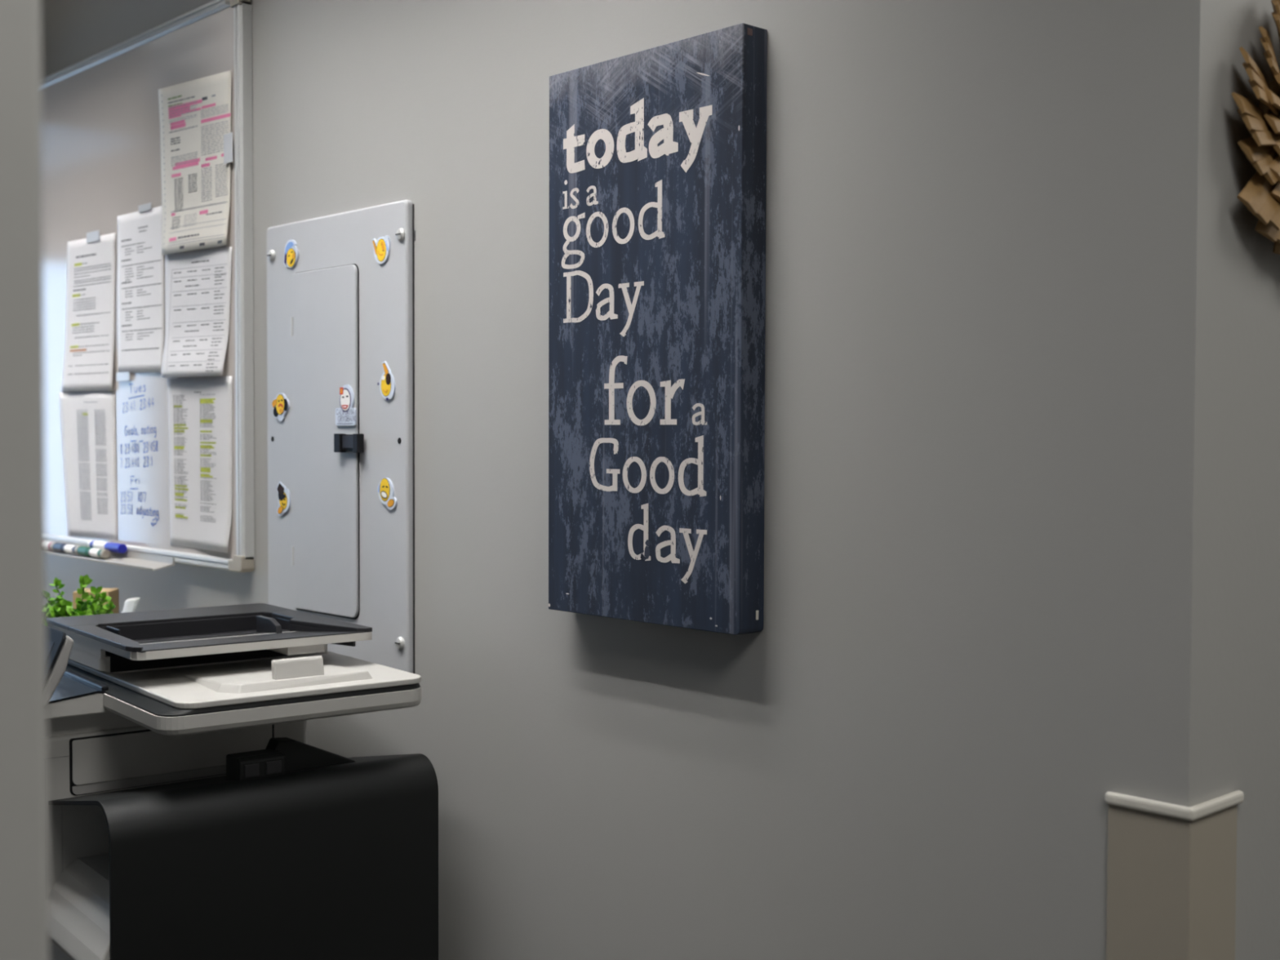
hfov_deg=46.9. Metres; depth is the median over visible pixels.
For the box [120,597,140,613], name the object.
tissue box
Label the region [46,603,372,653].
tray
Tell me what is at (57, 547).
marker
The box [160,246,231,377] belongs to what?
paper
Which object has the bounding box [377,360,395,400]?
magnet
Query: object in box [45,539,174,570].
marker tray
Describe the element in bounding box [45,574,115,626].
potted plant
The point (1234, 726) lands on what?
wall
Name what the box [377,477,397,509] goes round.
magnet
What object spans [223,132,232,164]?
tape
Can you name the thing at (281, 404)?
magnet
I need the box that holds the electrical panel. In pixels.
[266,200,415,673]
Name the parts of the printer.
door sill, door, scanner lid, latch lever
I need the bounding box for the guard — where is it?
[1104,790,1244,959]
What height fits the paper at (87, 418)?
0.276 m
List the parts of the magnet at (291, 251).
cap crown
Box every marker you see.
[45,541,56,551]
[52,542,79,555]
[76,546,111,559]
[87,539,127,553]
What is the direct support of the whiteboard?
attached to the wall at (981, 215)
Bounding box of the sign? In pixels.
[548,22,767,635]
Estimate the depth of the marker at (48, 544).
2.79 m
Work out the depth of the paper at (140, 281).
2.57 m
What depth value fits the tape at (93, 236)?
2.71 m
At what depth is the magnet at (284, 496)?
2.23 m
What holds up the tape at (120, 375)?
attached to the whiteboard
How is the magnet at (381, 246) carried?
attached to the electrical panel
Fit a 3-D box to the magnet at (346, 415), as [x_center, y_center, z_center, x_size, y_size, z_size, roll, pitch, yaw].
[-0.416,-0.106,2.086,0.004,0.058,0.055,-1,2,-43]
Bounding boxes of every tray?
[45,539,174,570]
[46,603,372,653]
[48,853,110,959]
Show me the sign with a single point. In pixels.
(658, 154)
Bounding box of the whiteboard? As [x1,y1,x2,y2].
[41,0,254,572]
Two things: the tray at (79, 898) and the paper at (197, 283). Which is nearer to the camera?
the tray at (79, 898)
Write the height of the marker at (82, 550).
0.017 m
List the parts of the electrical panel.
panel door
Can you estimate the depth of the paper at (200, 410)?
2.42 m
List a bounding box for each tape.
[86,230,99,243]
[116,371,128,381]
[137,202,151,213]
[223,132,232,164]
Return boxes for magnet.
[271,392,289,421]
[276,481,290,515]
[284,239,298,268]
[335,384,356,425]
[372,235,390,263]
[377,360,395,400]
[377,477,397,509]
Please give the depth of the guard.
1.22 m
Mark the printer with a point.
(193, 815)
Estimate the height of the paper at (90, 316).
0.286 m
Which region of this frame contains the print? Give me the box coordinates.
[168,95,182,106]
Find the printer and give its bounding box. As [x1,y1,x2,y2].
[46,603,438,959]
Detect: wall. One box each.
[0,0,1279,959]
[40,0,1199,959]
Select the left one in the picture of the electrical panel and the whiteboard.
the whiteboard
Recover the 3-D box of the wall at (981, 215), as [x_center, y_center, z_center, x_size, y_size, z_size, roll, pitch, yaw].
[-0.746,0.200,2.569,0.130,2.440,3.634,-1,2,-43]
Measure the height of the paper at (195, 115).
0.285 m
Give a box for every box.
[72,588,119,613]
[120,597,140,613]
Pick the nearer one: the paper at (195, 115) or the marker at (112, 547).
the paper at (195, 115)
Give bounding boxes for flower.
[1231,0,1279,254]
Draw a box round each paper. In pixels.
[58,390,117,540]
[62,232,115,391]
[117,205,164,373]
[158,70,231,255]
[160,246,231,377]
[166,376,232,552]
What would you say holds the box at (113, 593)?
on the countertop
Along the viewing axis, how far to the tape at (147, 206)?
2.55 m
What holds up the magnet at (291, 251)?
attached to the electrical panel

